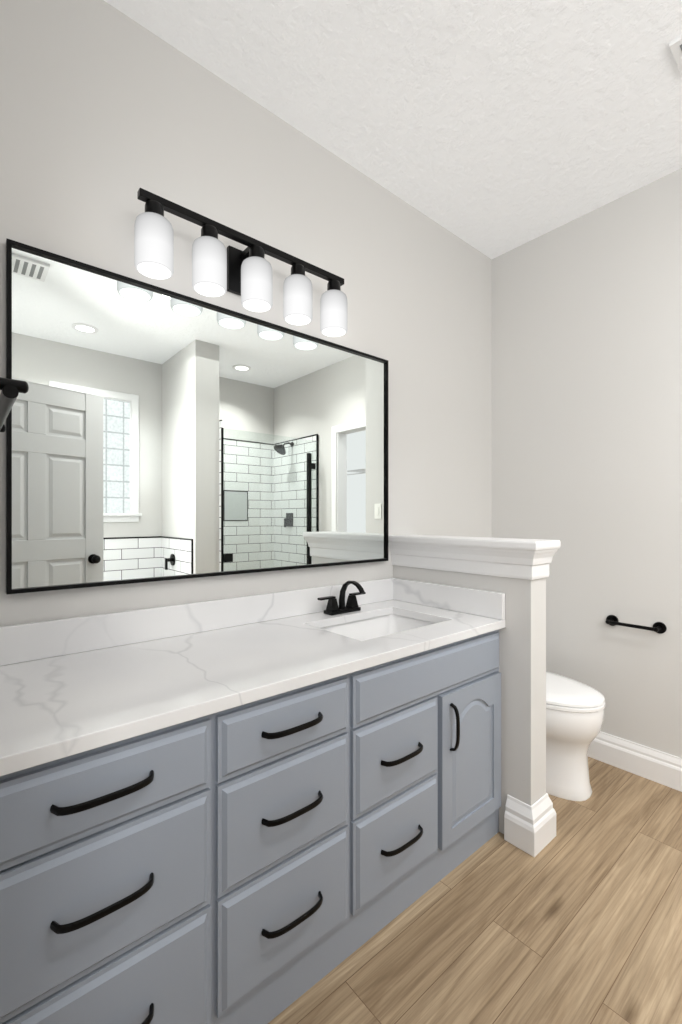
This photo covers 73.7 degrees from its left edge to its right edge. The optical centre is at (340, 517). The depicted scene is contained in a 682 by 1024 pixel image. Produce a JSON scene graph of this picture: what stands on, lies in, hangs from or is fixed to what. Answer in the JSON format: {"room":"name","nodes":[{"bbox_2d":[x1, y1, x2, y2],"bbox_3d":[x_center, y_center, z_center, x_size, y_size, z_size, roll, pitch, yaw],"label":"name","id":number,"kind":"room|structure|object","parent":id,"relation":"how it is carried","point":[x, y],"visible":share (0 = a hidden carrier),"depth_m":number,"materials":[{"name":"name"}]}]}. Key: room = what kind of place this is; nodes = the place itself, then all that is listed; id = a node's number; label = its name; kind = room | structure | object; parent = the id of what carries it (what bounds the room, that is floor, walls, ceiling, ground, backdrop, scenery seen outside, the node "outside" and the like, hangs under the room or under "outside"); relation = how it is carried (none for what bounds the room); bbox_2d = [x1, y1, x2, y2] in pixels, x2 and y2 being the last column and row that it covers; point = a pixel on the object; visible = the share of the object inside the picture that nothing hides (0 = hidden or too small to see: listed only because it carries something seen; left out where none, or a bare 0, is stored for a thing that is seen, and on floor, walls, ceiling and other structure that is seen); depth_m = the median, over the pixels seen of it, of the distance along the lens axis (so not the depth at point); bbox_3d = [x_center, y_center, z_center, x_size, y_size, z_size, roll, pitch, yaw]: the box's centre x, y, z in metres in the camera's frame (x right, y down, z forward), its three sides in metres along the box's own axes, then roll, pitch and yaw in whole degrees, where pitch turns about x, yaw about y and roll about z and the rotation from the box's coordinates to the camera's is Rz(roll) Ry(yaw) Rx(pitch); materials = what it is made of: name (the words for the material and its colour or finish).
{"room":"bathroom","nodes":[
{"label":"bathroom","id":0,"kind":"room"},
{"bbox_2d":[0,0,491,625],"bbox_3d":[0.094,-0.170,2.110,3.150,2.740,0.120,0,0,-40],"label":"wall","id":1,"kind":"structure","parent":0,"point":[106,110],"depth_m":1.62,"materials":[{"name":"white paint"}]},
{"bbox_2d":[0,578,391,665],"bbox_3d":[-0.356,0.335,1.632,1.596,0.099,0.020,0,0,-40],"label":"backsplash","id":2,"kind":"structure","parent":1,"relation":"attached to","point":[24,642],"depth_m":1.42,"materials":[{"name":"white stone"}]},
{"bbox_2d":[6,239,387,593],"bbox_3d":[-0.333,-0.263,1.650,1.425,0.925,0.025,0,0,-40],"label":"mirror","id":3,"kind":"object","parent":1,"relation":"attached to","point":[154,433],"visible":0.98,"depth_m":1.47,"materials":[{"name":"clear glass"}]},
{"bbox_2d":[134,188,347,336],"bbox_3d":[-0.307,-0.840,1.582,0.791,0.230,0.162,0,0,-40],"label":"sconce","id":4,"kind":"object","parent":1,"relation":"attached to","point":[246,274],"visible":1,"depth_m":1.51,"materials":[{"name":"white glass"}]},
{"bbox_2d":[104,0,681,258],"bbox_3d":[1.109,-1.590,0.795,4.560,0.100,3.500,0,0,-40],"label":"ceiling","id":5,"kind":"structure","parent":0,"point":[491,129],"depth_m":1.64,"materials":[{"name":"white paint"}]},
{"bbox_2d":[669,35,681,74],"bbox_3d":[1.234,-1.532,1.390,0.150,0.015,0.348,0,0,-40],"label":"ceiling vent","id":6,"kind":"object","parent":5,"relation":"in","point":[675,46],"visible":0.96,"depth_m":1.49,"materials":[{"name":"white paint"}]},
{"bbox_2d":[393,565,545,833],"bbox_3d":[0.510,0.655,1.939,0.116,1.090,0.680,0,0,-40],"label":"wall","id":7,"kind":"structure","parent":0,"point":[522,652],"depth_m":1.69,"materials":[{"name":"white paint"}]},
{"bbox_2d":[392,578,504,617],"bbox_3d":[0.432,0.335,1.921,0.020,0.099,0.557,0,0,-40],"label":"backsplash","id":8,"kind":"structure","parent":7,"relation":"attached to","point":[491,604],"depth_m":1.88,"materials":[{"name":"white stone"}]},
{"bbox_2d":[388,535,560,579],"bbox_3d":[0.522,0.154,1.924,0.192,0.142,0.718,0,0,-40],"label":"trim","id":9,"kind":"structure","parent":7,"relation":"on","point":[527,559],"depth_m":1.79,"materials":[{"name":"white paint"}]},
{"bbox_2d":[504,793,555,856],"bbox_3d":[0.525,1.120,1.921,0.170,0.159,0.689,0,0,-40],"label":"baseboard","id":10,"kind":"structure","parent":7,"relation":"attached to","point":[530,830],"depth_m":1.66,"materials":[{"name":"white paint"}]},
{"bbox_2d":[268,757,681,1023],"bbox_3d":[1.109,1.250,0.795,4.560,0.100,3.500,0,0,-40],"label":"floor","id":11,"kind":"structure","parent":0,"point":[577,919],"depth_m":1.30,"materials":[{"name":"wood"}]},
{"bbox_2d":[0,622,504,1023],"bbox_3d":[-0.167,0.808,1.409,1.596,0.785,0.604,0,0,-40],"label":"bathroom vanity","id":12,"kind":"object","parent":11,"relation":"on","point":[266,808],"depth_m":1.02,"materials":[{"name":"grey wood"}]},
{"bbox_2d":[0,598,504,769],"bbox_3d":[-0.175,0.400,1.419,1.596,0.030,0.579,0,0,-40],"label":"countertop","id":13,"kind":"structure","parent":12,"relation":"on","point":[65,701],"depth_m":1.13,"materials":[{"name":"white stone"}]},
{"bbox_2d":[316,581,367,613],"bbox_3d":[0.038,0.317,1.812,0.240,0.134,0.150,0,0,-40],"label":"faucet","id":14,"kind":"object","parent":13,"relation":"on","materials":[{"name":"black metal"}]},
{"bbox_2d":[316,610,443,641],"bbox_3d":[0.144,0.485,1.687,0.534,0.164,0.374,0,0,-40],"label":"sink","id":15,"kind":"object","parent":13,"relation":"in","point":[388,621],"depth_m":1.87,"materials":[{"name":"white ceramic"}]},
{"bbox_2d":[546,671,604,800],"bbox_3d":[0.859,0.797,2.189,0.450,0.805,0.743,0,0,-40],"label":"toilet","id":16,"kind":"object","parent":11,"relation":"on","point":[574,715],"visible":0.31,"depth_m":1.94,"materials":[{"name":"white ceramic"}]},
{"bbox_2d":[492,168,681,757],"bbox_3d":[1.482,-0.170,2.467,0.570,2.740,1.130,0,0,-40],"label":"wall","id":17,"kind":"structure","parent":0,"point":[587,390],"depth_m":2.24,"materials":[{"name":"white paint"}]},
{"bbox_2d":[587,731,681,791],"bbox_3d":[0.993,1.130,2.051,0.712,0.140,1.129,0,0,-40],"label":"baseboard","id":18,"kind":"structure","parent":17,"relation":"attached to","point":[657,766],"depth_m":2.12,"materials":[{"name":"white paint"}]},
{"bbox_2d":[605,615,666,633],"bbox_3d":[1.359,0.500,2.116,0.070,0.052,0.247,0,0,-40],"label":"toilet paper holder","id":19,"kind":"object","parent":17,"relation":"attached to","point":[657,627],"visible":1,"depth_m":2.07,"materials":[{"name":"black metal"}]},
{"bbox_3d":[0.010,-0.170,-0.136,0.120,2.740,3.200,0,0,-40],"label":"wall","id":20,"kind":"structure","parent":0,"visible":0},
{"bbox_2d":[0,377,28,431],"bbox_3d":[-0.690,-0.209,0.870,0.109,0.050,0.490,0,0,-40],"label":"towel rail","id":21,"kind":"object","parent":20,"relation":"attached to","point":[11,389],"visible":1,"depth_m":0.72,"materials":[{"name":"black metal"}]}
]}

